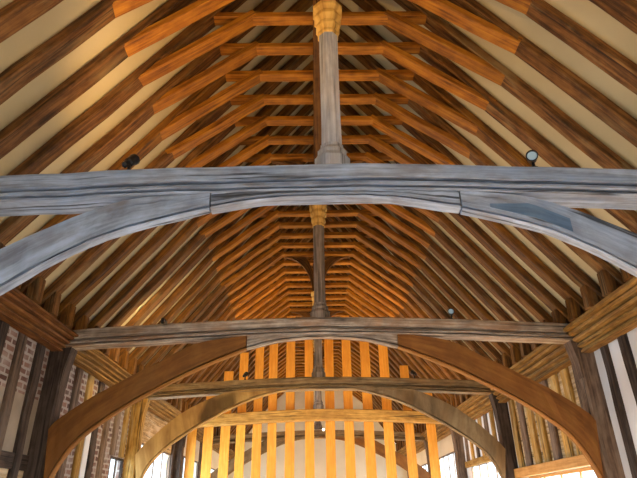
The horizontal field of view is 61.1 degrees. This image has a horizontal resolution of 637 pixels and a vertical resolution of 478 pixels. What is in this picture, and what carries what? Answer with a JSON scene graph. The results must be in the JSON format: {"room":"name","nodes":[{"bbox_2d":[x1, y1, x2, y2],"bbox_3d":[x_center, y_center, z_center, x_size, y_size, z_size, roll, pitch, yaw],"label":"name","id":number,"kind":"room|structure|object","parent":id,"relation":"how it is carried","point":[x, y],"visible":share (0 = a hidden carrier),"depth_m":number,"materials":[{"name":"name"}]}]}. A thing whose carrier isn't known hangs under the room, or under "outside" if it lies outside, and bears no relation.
{"room":"medieval timber hall","nodes":[
{"label":"medieval timber hall","id":0,"kind":"room"},
{"bbox_2d":[0,326,218,477],"bbox_3d":[-3.354,5.594,11.252,0.135,3.500,18.630,-1,-27,-1],"label":"wall","id":1,"kind":"structure","parent":0,"point":[11,339],"depth_m":6.98,"materials":[{"name":"brick"}]},
{"bbox_2d":[0,320,9,358],"bbox_3d":[-3.292,1.590,5.223,0.157,1.690,0.157,-1,-27,-1],"label":"stud","id":2,"kind":"object","parent":1,"relation":"attached to","point":[4,327],"visible":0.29,"depth_m":5.53,"materials":[{"name":"brown wood"}]},
{"bbox_2d":[0,332,27,454],"bbox_3d":[-3.298,1.784,5.607,0.146,1.690,0.149,-1,-27,-1],"label":"stud","id":3,"kind":"object","parent":1,"relation":"attached to","point":[13,376],"visible":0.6,"depth_m":5.69,"materials":[{"name":"brown wood"}]},
{"bbox_2d":[0,450,28,470],"bbox_3d":[-3.273,1.792,4.617,0.085,0.165,3.356,-1,-27,-1],"label":"wall rail","id":4,"kind":"object","parent":1,"relation":"attached to","point":[6,458],"visible":0.52,"depth_m":5.67,"materials":[{"name":"brown wood"}]},
{"bbox_2d":[7,343,45,477],"bbox_3d":[-3.297,1.978,5.990,0.156,1.690,0.156,-1,-27,-1],"label":"stud","id":5,"kind":"object","parent":1,"relation":"attached to","point":[36,367],"visible":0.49,"depth_m":5.99,"materials":[{"name":"brown wood"}]},
{"bbox_2d":[109,412,120,455],"bbox_3d":[-3.317,2.986,8.763,0.145,0.980,0.159,-1,-27,-1],"label":"stud","id":6,"kind":"object","parent":1,"relation":"attached to","point":[116,424],"visible":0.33,"depth_m":8.64,"materials":[{"name":"brown wood"}]},
{"bbox_2d":[118,406,130,457],"bbox_3d":[-3.321,3.185,9.154,0.146,0.980,0.156,-1,-27,-1],"label":"stud","id":7,"kind":"object","parent":1,"relation":"attached to","point":[127,411],"visible":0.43,"depth_m":9.07,"materials":[{"name":"brown wood"}]},
{"bbox_2d":[145,377,493,399],"bbox_3d":[0.024,2.710,9.817,6.746,0.361,0.250,-1,-27,-1],"label":"tie beam","id":8,"kind":"structure","parent":1,"relation":"on","point":[446,386],"depth_m":9.74,"materials":[{"name":"brown wood"}]},
{"bbox_2d":[161,205,468,360],"bbox_3d":[-0.007,0.858,10.701,6.563,4.147,0.171,-1,-27,-1],"label":"couple","id":9,"kind":"object","parent":8,"relation":"on","point":[357,255],"visible":0.46,"depth_m":10.72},
{"bbox_2d":[284,256,349,376],"bbox_3d":[-0.017,1.470,10.447,1.004,2.445,1.004,-25,-35,38],"label":"post","id":10,"kind":"object","parent":8,"relation":"on","point":[318,370],"visible":0.4,"depth_m":10.71,"materials":[{"name":"brown wood"}]},
{"bbox_2d":[313,0,320,163],"bbox_3d":[-0.017,0.641,11.336,0.158,0.178,23.000,-1,-27,-1],"label":"collar purlin","id":11,"kind":"object","parent":10,"relation":"on","point":[316,58],"visible":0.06,"depth_m":6.45,"materials":[{"name":"brown wood"}]},
{"bbox_2d":[203,288,399,428],"bbox_3d":[-0.038,3.133,15.191,6.562,4.150,0.171,-1,-27,-1],"label":"couple","id":12,"kind":"object","parent":11,"relation":"on","point":[266,348],"visible":0.11,"depth_m":15.09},
{"bbox_2d":[183,207,449,348],"bbox_3d":[-0.008,1.048,11.074,6.563,4.144,0.172,-1,-27,-1],"label":"couple","id":13,"kind":"object","parent":11,"relation":"on","point":[389,286],"visible":0.51,"depth_m":11.13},
{"bbox_2d":[233,281,399,379],"bbox_3d":[-0.033,2.946,14.816,6.563,4.144,0.172,-1,-27,-1],"label":"couple","id":14,"kind":"object","parent":11,"relation":"on","point":[371,345],"visible":0.11,"depth_m":14.64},
{"bbox_2d":[197,266,436,403],"bbox_3d":[-0.028,2.567,14.069,6.558,4.146,0.172,-1,-27,-1],"label":"couple","id":15,"kind":"object","parent":11,"relation":"on","point":[396,355],"visible":0.14,"depth_m":13.80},
{"bbox_2d":[216,312,418,435],"bbox_3d":[-0.051,4.082,17.061,6.562,4.150,0.171,-1,-27,-1],"label":"couple","id":16,"kind":"object","parent":11,"relation":"on","point":[282,358],"visible":0.19,"depth_m":17.00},
{"bbox_2d":[219,339,415,434],"bbox_3d":[-0.051,4.271,17.435,6.561,4.150,0.169,-1,-27,-1],"label":"couple","id":17,"kind":"object","parent":11,"relation":"on","point":[338,351],"visible":0.18,"depth_m":17.45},
{"bbox_2d":[230,343,404,434],"bbox_3d":[-0.063,5.030,18.932,6.562,4.150,0.171,-1,-27,-1],"label":"couple","id":18,"kind":"object","parent":11,"relation":"on","point":[323,364],"visible":0.16,"depth_m":18.68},
{"bbox_2d":[230,343,404,431],"bbox_3d":[-0.058,4.843,18.557,6.563,4.144,0.172,-1,-27,-1],"label":"couple","id":19,"kind":"object","parent":11,"relation":"on","point":[323,361],"visible":0.13,"depth_m":18.57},
{"bbox_2d":[223,281,412,380],"bbox_3d":[-0.032,2.755,14.443,6.563,4.147,0.171,-1,-27,-1],"label":"couple","id":20,"kind":"object","parent":11,"relation":"on","point":[391,356],"visible":0.05,"depth_m":14.22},
{"bbox_2d":[0,0,636,248],"bbox_3d":[0.025,-1.607,5.837,6.552,4.147,0.171,-1,-27,-1],"label":"couple","id":21,"kind":"object","parent":11,"relation":"on","point":[441,71],"visible":0.84,"depth_m":5.83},
{"bbox_2d":[0,0,636,158],"bbox_3d":[0.028,-1.988,5.090,6.555,4.152,0.172,-1,-27,-1],"label":"couple","id":22,"kind":"object","parent":11,"relation":"on","point":[172,16],"visible":1,"depth_m":4.88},
{"bbox_2d":[0,0,636,42],"bbox_3d":[0.034,-2.367,4.341,6.563,4.146,0.170,-1,-27,-1],"label":"couple","id":23,"kind":"object","parent":11,"relation":"on","point":[17,14],"visible":1,"depth_m":3.96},
{"bbox_2d":[164,217,472,399],"bbox_3d":[-0.013,1.236,11.449,6.562,4.150,0.171,-1,-27,-1],"label":"couple","id":24,"kind":"object","parent":11,"relation":"on","point":[400,303],"visible":0.41,"depth_m":11.55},
{"bbox_2d":[166,228,470,403],"bbox_3d":[-0.014,1.426,11.823,6.561,4.150,0.169,-1,-27,-1],"label":"couple","id":25,"kind":"object","parent":11,"relation":"on","point":[351,278],"visible":0.38,"depth_m":11.92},
{"bbox_2d":[171,230,465,407],"bbox_3d":[-0.016,1.618,12.198,6.558,4.146,0.172,-1,-27,-1],"label":"couple","id":26,"kind":"object","parent":11,"relation":"on","point":[282,287],"visible":0.34,"depth_m":12.28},
{"bbox_2d":[181,248,455,412],"bbox_3d":[-0.021,1.997,12.945,6.563,4.144,0.172,-1,-27,-1],"label":"couple","id":27,"kind":"object","parent":11,"relation":"on","point":[348,298],"visible":0.41,"depth_m":13.03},
{"bbox_2d":[186,257,450,409],"bbox_3d":[-0.026,2.185,13.320,6.562,4.150,0.171,-1,-27,-1],"label":"couple","id":28,"kind":"object","parent":11,"relation":"on","point":[347,304],"visible":0.37,"depth_m":13.41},
{"bbox_2d":[145,205,492,367],"bbox_3d":[-0.004,0.669,10.327,6.558,4.146,0.172,-1,-27,-1],"label":"couple","id":29,"kind":"object","parent":11,"relation":"on","point":[395,270],"visible":0.56,"depth_m":10.28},
{"bbox_2d":[136,205,502,372],"bbox_3d":[-0.002,0.477,9.952,6.561,4.150,0.169,-1,-27,-1],"label":"couple","id":30,"kind":"object","parent":11,"relation":"on","point":[362,237],"visible":0.58,"depth_m":9.86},
{"bbox_2d":[177,238,461,410],"bbox_3d":[-0.020,1.806,12.572,6.563,4.147,0.171,-1,-27,-1],"label":"couple","id":31,"kind":"object","parent":11,"relation":"on","point":[437,370],"visible":0.4,"depth_m":12.65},
{"bbox_2d":[213,300,425,435],"bbox_3d":[-0.044,3.703,16.313,6.563,4.147,0.171,-1,-27,-1],"label":"couple","id":32,"kind":"object","parent":11,"relation":"on","point":[283,349],"visible":0.16,"depth_m":16.35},
{"bbox_2d":[126,162,513,374],"bbox_3d":[-0.001,0.287,9.578,6.562,4.150,0.171,-1,-27,-1],"label":"couple","id":33,"kind":"object","parent":11,"relation":"on","point":[363,226],"visible":0.54,"depth_m":9.45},
{"bbox_2d":[117,145,523,369],"bbox_3d":[0.004,0.100,9.203,6.563,4.144,0.172,-1,-27,-1],"label":"couple","id":34,"kind":"object","parent":11,"relation":"on","point":[366,215],"visible":0.7,"depth_m":9.06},
{"bbox_2d":[98,114,542,355],"bbox_3d":[0.009,-0.279,8.457,6.558,4.146,0.172,-1,-27,-1],"label":"couple","id":35,"kind":"object","parent":11,"relation":"on","point":[410,214],"visible":0.46,"depth_m":8.15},
{"bbox_2d":[88,105,552,328],"bbox_3d":[0.011,-0.471,8.082,6.561,4.150,0.169,-1,-27,-1],"label":"couple","id":36,"kind":"object","parent":11,"relation":"on","point":[534,308],"visible":0.33,"depth_m":7.67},
{"bbox_2d":[108,130,533,362],"bbox_3d":[0.005,-0.091,8.831,6.563,4.147,0.171,-1,-27,-1],"label":"couple","id":37,"kind":"object","parent":11,"relation":"on","point":[402,224],"visible":0.48,"depth_m":8.57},
{"bbox_2d":[6,0,636,175],"bbox_3d":[0.026,-1.798,5.463,6.563,4.146,0.170,-1,-27,-1],"label":"couple","id":38,"kind":"object","parent":11,"relation":"on","point":[444,39],"visible":0.86,"depth_m":5.42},
{"bbox_2d":[17,25,625,303],"bbox_3d":[0.021,-1.228,6.586,6.558,4.146,0.172,-1,-27,-1],"label":"couple","id":39,"kind":"object","parent":11,"relation":"on","point":[433,125],"visible":0.6,"depth_m":6.63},
{"bbox_2d":[38,38,604,316],"bbox_3d":[0.018,-1.040,6.960,6.563,4.147,0.171,-1,-27,-1],"label":"couple","id":40,"kind":"object","parent":11,"relation":"on","point":[207,151],"visible":0.63,"depth_m":6.96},
{"bbox_2d":[55,60,587,327],"bbox_3d":[0.017,-0.849,7.333,6.563,4.144,0.172,-1,-27,-1],"label":"couple","id":41,"kind":"object","parent":11,"relation":"on","point":[575,308],"visible":0.52,"depth_m":6.94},
{"bbox_2d":[248,294,396,377],"bbox_3d":[-0.039,3.323,15.564,6.561,4.150,0.169,-1,-27,-1],"label":"couple","id":42,"kind":"object","parent":11,"relation":"on","point":[355,343],"visible":0.13,"depth_m":15.51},
{"bbox_2d":[15,0,633,288],"bbox_3d":[0.023,-1.420,6.211,6.561,4.150,0.169,-1,-27,-1],"label":"couple","id":43,"kind":"object","parent":11,"relation":"on","point":[437,100],"visible":0.66,"depth_m":6.28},
{"bbox_2d":[248,300,426,429],"bbox_3d":[-0.041,3.515,15.940,6.558,4.146,0.172,-1,-27,-1],"label":"couple","id":44,"kind":"object","parent":11,"relation":"on","point":[284,344],"visible":0.11,"depth_m":15.92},
{"bbox_2d":[335,387,505,477],"bbox_3d":[1.637,3.389,9.431,3.140,1.636,0.126,-1,-27,-1],"label":"brace","id":45,"kind":"object","parent":8,"relation":"attached to","point":[432,407],"visible":0.99,"depth_m":9.50,"materials":[{"name":"brown wood"}]},
{"bbox_2d":[509,343,571,382],"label":"wall plate","id":46,"kind":"object","parent":8,"relation":"attached to","point":[542,362],"depth_m":7.58,"materials":[{"name":"brown wood"}]},
{"bbox_2d":[0,0,312,365],"bbox_3d":[-1.810,1.128,11.021,3.757,4.771,23.100,-1,-27,-1],"label":"ceiling","id":47,"kind":"structure","parent":0,"point":[63,14],"depth_m":5.28,"materials":[{"name":"beige paint"}]},
{"bbox_2d":[228,363,406,477],"bbox_3d":[-0.052,7.848,20.659,7.200,7.884,0.150,-1,-27,-1],"label":"wall","id":48,"kind":"structure","parent":0,"point":[319,444],"depth_m":20.42,"materials":[{"name":"beige paint"}]},
{"bbox_2d":[327,0,636,360],"bbox_3d":[1.793,1.087,11.065,3.757,4.771,23.100,-1,-27,-1],"label":"ceiling","id":49,"kind":"structure","parent":0,"point":[585,13],"depth_m":5.39,"materials":[{"name":"beige paint"}]},
{"bbox_2d":[416,327,636,477],"bbox_3d":[3.420,5.073,11.561,0.140,2.500,18.630,-1,-27,-1],"label":"wall","id":50,"kind":"structure","parent":0,"point":[628,398],"depth_m":6.34,"materials":[{"name":"white paint"}]},
{"bbox_2d":[508,399,524,467],"bbox_3d":[3.398,3.226,9.179,0.149,1.240,0.200,-1,-27,-1],"label":"stud","id":51,"kind":"object","parent":50,"relation":"attached to","point":[516,433],"visible":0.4,"depth_m":9.10,"materials":[{"name":"brown wood"}]},
{"bbox_2d":[516,402,533,465],"bbox_3d":[3.401,3.058,8.847,0.153,1.240,0.198,-1,-27,-1],"label":"stud","id":52,"kind":"object","parent":50,"relation":"attached to","point":[525,437],"visible":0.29,"depth_m":8.73,"materials":[{"name":"brown wood"}]},
{"bbox_2d":[525,407,542,463],"bbox_3d":[3.402,2.886,8.508,0.149,1.240,0.202,-1,-27,-1],"label":"stud","id":53,"kind":"object","parent":50,"relation":"attached to","point":[530,415],"visible":0.29,"depth_m":8.37,"materials":[{"name":"brown wood"}]},
{"bbox_2d":[535,413,552,461],"bbox_3d":[3.405,2.717,8.175,0.155,1.240,0.205,-1,-27,-1],"label":"stud","id":54,"kind":"object","parent":50,"relation":"attached to","point":[541,424],"visible":0.26,"depth_m":8.00,"materials":[{"name":"brown wood"}]},
{"bbox_2d":[540,379,562,459],"bbox_3d":[3.402,2.549,7.843,0.147,1.240,0.205,-1,-27,-1],"label":"stud","id":55,"kind":"object","parent":50,"relation":"attached to","point":[553,431],"visible":0.24,"depth_m":7.64,"materials":[{"name":"brown wood"}]},
{"bbox_2d":[549,373,574,457],"bbox_3d":[3.412,2.380,7.511,0.146,1.240,0.206,-1,-27,-1],"label":"stud","id":56,"kind":"object","parent":50,"relation":"attached to","point":[567,442],"visible":0.19,"depth_m":7.36,"materials":[{"name":"brown wood"}]},
{"bbox_2d":[560,367,581,454],"bbox_3d":[3.412,2.212,7.178,0.156,1.240,0.202,-1,-27,-1],"label":"stud","id":57,"kind":"object","parent":50,"relation":"attached to","point":[565,375],"visible":0.21,"depth_m":7.24,"materials":[{"name":"brown wood"}]},
{"bbox_2d":[600,344,636,477],"bbox_3d":[3.422,1.894,6.055,0.156,1.690,0.146,-1,-27,-1],"label":"stud","id":58,"kind":"object","parent":50,"relation":"attached to","point":[618,402],"visible":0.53,"depth_m":6.00,"materials":[{"name":"brown wood"}]},
{"bbox_2d":[617,333,636,404],"bbox_3d":[3.421,1.700,5.672,0.146,1.690,0.139,-1,-27,-1],"label":"stud","id":59,"kind":"object","parent":50,"relation":"attached to","point":[623,341],"visible":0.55,"depth_m":5.82,"materials":[{"name":"brown wood"}]},
{"bbox_3d":[0.085,5.744,7.684,7.200,0.100,25.200,-1,-27,-1],"label":"floor","id":60,"kind":"structure","parent":0,"visible":0},
{"bbox_2d":[22,347,77,477],"bbox_3d":[-3.179,2.915,5.929,0.346,3.460,0.216,-1,-27,-1],"label":"wall post","id":61,"kind":"object","parent":60,"relation":"on","point":[59,363],"visible":0.75,"depth_m":6.33,"materials":[{"name":"brown wood"}]},
{"bbox_2d":[43,336,246,477],"bbox_3d":[-1.991,2.010,6.343,2.220,1.738,0.126,-1,-27,-1],"label":"brace","id":62,"kind":"object","parent":61,"relation":"attached to","point":[66,432],"visible":1,"depth_m":6.38,"materials":[{"name":"orange wood"}]},
{"bbox_2d":[65,317,573,350],"bbox_3d":[0.045,1.210,6.816,6.746,0.406,0.250,-1,-27,-1],"label":"tie beam","id":63,"kind":"structure","parent":61,"relation":"on","point":[383,331],"depth_m":6.73,"materials":[{"name":"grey wood"}]},
{"bbox_2d":[0,288,78,350],"bbox_3d":[-3.098,0.577,5.234,0.290,0.208,3.112,-1,-27,-1],"label":"wall plate","id":64,"kind":"object","parent":63,"relation":"attached to","point":[19,311],"visible":0.99,"depth_m":5.82,"materials":[{"name":"brown wood"}]},
{"bbox_2d":[272,144,362,316],"bbox_3d":[0.003,-0.048,7.454,1.004,2.445,1.004,-25,-35,38],"label":"post","id":65,"kind":"object","parent":63,"relation":"on","point":[317,212],"visible":0.6,"depth_m":7.28,"materials":[{"name":"brown wood"}]},
{"bbox_2d":[70,81,570,329],"bbox_3d":[0.012,-0.661,7.708,6.562,4.150,0.171,-1,-27,-1],"label":"couple","id":66,"kind":"object","parent":63,"relation":"on","point":[559,313],"visible":0.41,"depth_m":7.27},
{"bbox_2d":[55,366,83,477],"bbox_3d":[-3.291,3.288,6.638,0.148,3.440,0.166,-1,-27,-1],"label":"stud","id":67,"kind":"object","parent":60,"relation":"on","point":[78,377],"visible":0.25,"depth_m":7.21,"materials":[{"name":"brown wood"}]},
{"bbox_2d":[70,374,94,477],"bbox_3d":[-3.292,3.487,7.032,0.154,3.440,0.163,-1,-27,-1],"label":"stud","id":68,"kind":"object","parent":60,"relation":"on","point":[90,381],"visible":0.29,"depth_m":7.32,"materials":[{"name":"brown wood"}]},
{"bbox_2d":[84,381,104,477],"bbox_3d":[-3.296,3.686,7.422,0.158,3.440,0.163,-1,-27,-1],"label":"stud","id":69,"kind":"object","parent":60,"relation":"on","point":[101,387],"visible":0.28,"depth_m":7.72,"materials":[{"name":"brown wood"}]},
{"bbox_2d":[95,419,110,477],"bbox_3d":[-3.300,3.883,7.811,0.156,3.440,0.164,-1,-27,-1],"label":"stud","id":70,"kind":"object","parent":60,"relation":"on","point":[106,425],"visible":0.32,"depth_m":8.13,"materials":[{"name":"brown wood"}]},
{"bbox_2d":[122,398,149,477],"bbox_3d":[-3.198,4.433,8.923,0.344,3.460,0.214,-1,-27,-1],"label":"wall post","id":71,"kind":"object","parent":60,"relation":"on","point":[138,410],"visible":0.68,"depth_m":9.35,"materials":[{"name":"brown wood"}]},
{"bbox_2d":[135,387,313,477],"bbox_3d":[-1.563,3.425,9.391,3.140,1.634,0.126,-1,-27,-1],"label":"brace","id":72,"kind":"object","parent":71,"relation":"attached to","point":[196,416],"visible":0.99,"depth_m":9.45,"materials":[{"name":"brown wood"}]},
{"bbox_2d":[172,435,186,477],"bbox_3d":[-3.219,5.951,11.916,0.346,3.460,0.214,-1,-27,-1],"label":"wall post","id":73,"kind":"object","parent":60,"relation":"on","point":[179,445],"visible":0.4,"depth_m":12.30,"materials":[{"name":"brown wood"}]},
{"bbox_2d":[198,409,440,427],"bbox_3d":[0.005,4.252,12.799,6.751,0.392,0.248,-1,-27,-1],"label":"tie beam","id":74,"kind":"structure","parent":73,"relation":"on","point":[298,415],"depth_m":12.71,"materials":[{"name":"brown wood"}]},
{"bbox_2d":[291,311,342,408],"bbox_3d":[-0.017,2.987,13.440,1.004,2.445,1.004,-25,-35,38],"label":"post","id":75,"kind":"object","parent":74,"relation":"on","point":[318,404],"visible":0.35,"depth_m":12.99,"materials":[{"name":"brown wood"}]},
{"bbox_2d":[190,258,445,407],"bbox_3d":[-0.027,2.374,13.694,6.561,4.150,0.169,-1,-27,-1],"label":"couple","id":76,"kind":"object","parent":74,"relation":"on","point":[402,355],"visible":0.23,"depth_m":13.41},
{"bbox_2d":[456,395,492,419],"bbox_3d":[3.172,3.591,11.274,0.290,0.321,3.112,-1,-27,-1],"label":"wall plate","id":77,"kind":"object","parent":74,"relation":"attached to","point":[476,406],"visible":0.48,"depth_m":10.75,"materials":[{"name":"brown wood"}]},
{"bbox_2d":[183,429,196,477],"bbox_3d":[-2.971,5.879,12.132,0.224,3.777,0.036,-1,-27,-1],"label":"screen slat","id":78,"kind":"object","parent":60,"relation":"on","point":[191,437],"visible":0.58,"depth_m":12.55,"materials":[{"name":"orange wood"}]},
{"bbox_2d":[200,396,214,477],"bbox_3d":[-2.587,5.655,12.248,0.236,4.269,0.036,-1,-27,-1],"label":"screen slat","id":79,"kind":"object","parent":60,"relation":"on","point":[208,431],"visible":0.56,"depth_m":12.58,"materials":[{"name":"orange wood"}]},
{"bbox_2d":[218,371,233,477],"bbox_3d":[-2.195,5.428,12.365,0.229,4.769,0.037,-1,-27,-1],"label":"screen slat","id":80,"kind":"object","parent":60,"relation":"on","point":[228,375],"visible":0.56,"depth_m":12.63,"materials":[{"name":"orange wood"}]},
{"bbox_2d":[234,352,248,477],"bbox_3d":[-1.836,5.215,12.476,0.221,5.236,0.036,-1,-27,-1],"label":"screen slat","id":81,"kind":"object","parent":60,"relation":"on","point":[244,357],"visible":0.64,"depth_m":12.73,"materials":[{"name":"orange wood"}]},
{"bbox_2d":[251,347,263,477],"bbox_3d":[-1.451,4.989,12.593,0.220,5.734,0.036,-1,-27,-1],"label":"screen slat","id":82,"kind":"object","parent":60,"relation":"on","point":[259,360],"visible":0.66,"depth_m":12.80,"materials":[{"name":"orange wood"}]},
{"bbox_2d":[266,316,277,477],"bbox_3d":[-1.101,4.786,12.698,0.218,6.180,0.036,-1,-27,-1],"label":"screen slat","id":83,"kind":"object","parent":60,"relation":"on","point":[273,352],"visible":0.61,"depth_m":12.84,"materials":[{"name":"orange wood"}]},
{"bbox_2d":[284,316,294,477],"bbox_3d":[-0.677,4.781,12.703,0.243,6.181,0.036,-1,-27,-1],"label":"screen slat","id":84,"kind":"object","parent":60,"relation":"on","point":[290,351],"visible":0.7,"depth_m":12.88,"materials":[{"name":"orange wood"}]},
{"bbox_2d":[305,340,314,477],"bbox_3d":[-0.209,4.776,12.709,0.216,6.180,0.036,-1,-27,-1],"label":"screen slat","id":85,"kind":"object","parent":60,"relation":"on","point":[309,395],"visible":0.6,"depth_m":12.86,"materials":[{"name":"orange wood"}]},
{"bbox_2d":[324,339,335,477],"bbox_3d":[0.286,4.770,12.715,0.254,6.181,0.036,-1,-27,-1],"label":"screen slat","id":86,"kind":"object","parent":60,"relation":"on","point":[328,343],"visible":0.66,"depth_m":12.88,"materials":[{"name":"orange wood"}]},
{"bbox_2d":[341,316,355,477],"bbox_3d":[0.735,4.765,12.721,0.232,6.180,0.036,-1,-27,-1],"label":"screen slat","id":87,"kind":"object","parent":60,"relation":"on","point":[346,349],"visible":0.7,"depth_m":12.88,"materials":[{"name":"orange wood"}]},
{"bbox_2d":[359,341,376,477],"bbox_3d":[1.209,4.812,12.700,0.244,6.063,0.036,-1,-27,-1],"label":"screen slat","id":88,"kind":"object","parent":60,"relation":"on","point":[371,472],"visible":0.61,"depth_m":12.86,"materials":[{"name":"orange wood"}]},
{"bbox_2d":[378,345,396,477],"bbox_3d":[1.679,5.068,12.574,0.235,5.478,0.036,-1,-27,-1],"label":"screen slat","id":89,"kind":"object","parent":60,"relation":"on","point":[391,470],"visible":0.66,"depth_m":12.83,"materials":[{"name":"orange wood"}]},
{"bbox_2d":[399,365,417,477],"bbox_3d":[2.180,5.342,12.438,0.219,4.852,0.036,-1,-27,-1],"label":"screen slat","id":90,"kind":"object","parent":60,"relation":"on","point":[404,372],"visible":0.64,"depth_m":12.69,"materials":[{"name":"orange wood"}]},
{"bbox_2d":[425,393,440,477],"bbox_3d":[2.698,5.622,12.299,0.240,4.212,0.036,-1,-27,-1],"label":"screen slat","id":91,"kind":"object","parent":60,"relation":"on","point":[431,428],"visible":0.56,"depth_m":12.62,"materials":[{"name":"orange wood"}]},
{"bbox_2d":[450,429,467,477],"bbox_3d":[3.285,5.879,11.997,0.342,3.460,0.212,-1,-27,-1],"label":"wall post","id":92,"kind":"object","parent":60,"relation":"on","point":[457,439],"visible":0.47,"depth_m":12.38,"materials":[{"name":"brown wood"}]},
{"bbox_2d":[488,394,517,477],"bbox_3d":[3.307,4.360,9.002,0.348,3.460,0.211,-1,-27,-1],"label":"wall post","id":93,"kind":"object","parent":60,"relation":"on","point":[501,411],"visible":0.63,"depth_m":9.40,"materials":[{"name":"brown wood"}]},
{"bbox_2d":[564,340,624,477],"bbox_3d":[3.324,2.843,6.010,0.342,3.460,0.211,-1,-27,-1],"label":"wall post","id":94,"kind":"object","parent":60,"relation":"on","point":[584,365],"visible":0.68,"depth_m":6.37,"materials":[{"name":"brown wood"}]},
{"bbox_2d":[397,334,603,477],"bbox_3d":[2.108,1.963,6.394,2.220,1.738,0.126,-1,-27,-1],"label":"brace","id":95,"kind":"object","parent":94,"relation":"attached to","point":[580,426],"visible":1,"depth_m":6.43,"materials":[{"name":"orange wood"}]},
{"bbox_3d":[-3.289,3.089,6.245,0.156,3.440,0.165,-1,-27,-1],"label":"stud","id":96,"kind":"object","parent":60,"relation":"on","visible":0},
{"bbox_2d":[73,349,141,401],"bbox_3d":[-3.118,2.095,8.228,0.290,0.208,3.112,-1,-27,-1],"label":"wall plate","id":97,"kind":"object","parent":96,"relation":"on","point":[95,363],"visible":0.46,"depth_m":7.65,"materials":[{"name":"brown wood"}]},
{"bbox_3d":[-3.308,4.624,9.272,0.155,3.440,0.136,-1,-27,-1],"label":"stud","id":98,"kind":"object","parent":60,"relation":"on","visible":0},
{"bbox_2d":[148,399,181,422],"bbox_3d":[-3.138,3.615,11.220,0.290,0.207,3.112,-1,-27,-1],"label":"wall plate","id":99,"kind":"object","parent":98,"relation":"on","point":[162,408],"visible":0.53,"depth_m":10.84,"materials":[{"name":"brown wood"}]},
{"bbox_3d":[3.390,6.078,12.371,0.151,3.440,0.152,-1,-27,-1],"label":"stud","id":100,"kind":"object","parent":60,"relation":"on","visible":0},
{"bbox_2d":[421,424,450,442],"bbox_3d":[3.152,5.111,14.266,0.290,0.317,3.112,-1,-27,-1],"label":"wall plate","id":101,"kind":"object","parent":100,"relation":"on","point":[442,431],"visible":0.39,"depth_m":13.87,"materials":[{"name":"brown wood"}]},
{"bbox_3d":[3.484,4.764,6.862,0.120,0.800,2.456,-1,-27,-1],"label":"wall","id":102,"kind":"structure","parent":0,"visible":0},
{"bbox_2d":[514,454,592,477],"bbox_3d":[3.375,3.808,7.408,0.143,1.402,3.066,-1,-27,-1],"label":"window","id":103,"kind":"structure","parent":102,"relation":"in","point":[580,471],"depth_m":7.54,"materials":[{"name":"orange wood"}]},
{"bbox_3d":[3.462,6.215,9.945,0.120,1.000,3.356,-1,-27,-1],"label":"wall","id":104,"kind":"structure","parent":0,"visible":0},
{"bbox_2d":[465,455,498,477],"bbox_3d":[3.393,5.069,10.526,0.104,1.572,3.076,-1,-27,-1],"label":"window","id":105,"kind":"structure","parent":104,"relation":"in","point":[473,474],"depth_m":11.27,"materials":[{"name":"brown wood"}]},
{"bbox_3d":[-3.238,7.469,14.910,0.345,3.460,0.215,-1,-27,-1],"label":"wall post","id":106,"kind":"object","parent":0,"visible":0},
{"bbox_2d":[213,430,427,444],"bbox_3d":[-0.015,5.791,15.781,6.746,0.357,0.251,-1,-27,-1],"label":"tie beam","id":107,"kind":"structure","parent":106,"relation":"on","point":[379,435],"depth_m":15.70,"materials":[{"name":"brown wood"}]},
{"bbox_2d":[210,437,314,477],"bbox_3d":[-1.596,6.551,15.332,3.130,1.751,0.126,-1,-27,-1],"label":"brace","id":108,"kind":"object","parent":107,"relation":"attached to","point":[248,453],"visible":0.41,"depth_m":15.45,"materials":[{"name":"brown wood"}]},
{"bbox_2d":[214,306,422,435],"bbox_3d":[-0.045,3.894,16.686,6.563,4.144,0.172,-1,-27,-1],"label":"couple","id":109,"kind":"object","parent":107,"relation":"on","point":[356,357],"visible":0.2,"depth_m":16.73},
{"bbox_2d":[319,436,429,477],"bbox_3d":[1.594,6.514,15.371,3.130,1.754,0.126,-1,-27,-1],"label":"brace","id":110,"kind":"object","parent":107,"relation":"attached to","point":[401,460],"visible":0.5,"depth_m":15.47,"materials":[{"name":"orange wood"}]},
{"bbox_3d":[3.499,-0.825,0.593,0.120,1.900,6.270,-1,-27,-1],"label":"wall","id":111,"kind":"structure","parent":0,"visible":0},
{"bbox_2d":[0,163,636,216],"bbox_3d":[0.064,-0.317,3.828,6.747,0.374,0.250,-1,-27,-1],"label":"tie beam","id":112,"kind":"structure","parent":111,"relation":"on","point":[435,187],"depth_m":3.74,"materials":[{"name":"grey wood"}]},
{"bbox_2d":[0,193,210,295],"bbox_3d":[-1.906,0.455,3.350,2.350,1.678,0.091,-1,-27,-1],"label":"brace","id":113,"kind":"object","parent":112,"relation":"attached to","point":[21,260],"visible":1,"depth_m":3.57,"materials":[{"name":"grey wood"}]},
{"bbox_2d":[0,0,636,104],"bbox_3d":[0.032,-2.177,4.715,6.552,4.147,0.171,-1,-27,-1],"label":"couple","id":114,"kind":"object","parent":112,"relation":"on","point":[605,57],"visible":1,"depth_m":4.39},
{"bbox_2d":[313,0,349,163],"bbox_3d":[0.083,-1.566,4.461,1.004,2.445,1.004,-25,-35,38],"label":"post","id":115,"kind":"object","parent":112,"relation":"on","point":[327,14],"visible":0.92,"depth_m":4.23,"materials":[{"name":"brown wood"}]},
{"bbox_2d":[459,191,636,276],"bbox_3d":[2.113,0.413,3.397,2.250,1.669,0.092,-1,-27,-1],"label":"brace","id":116,"kind":"object","parent":112,"relation":"attached to","point":[616,245],"visible":0.99,"depth_m":3.62,"materials":[{"name":"grey wood"}]},
{"bbox_2d":[563,276,636,352],"bbox_3d":[3.212,0.556,5.287,0.290,0.319,3.112,-1,-27,-1],"label":"wall plate","id":117,"kind":"object","parent":112,"relation":"attached to","point":[615,315],"visible":1,"depth_m":5.92,"materials":[{"name":"brown wood"}]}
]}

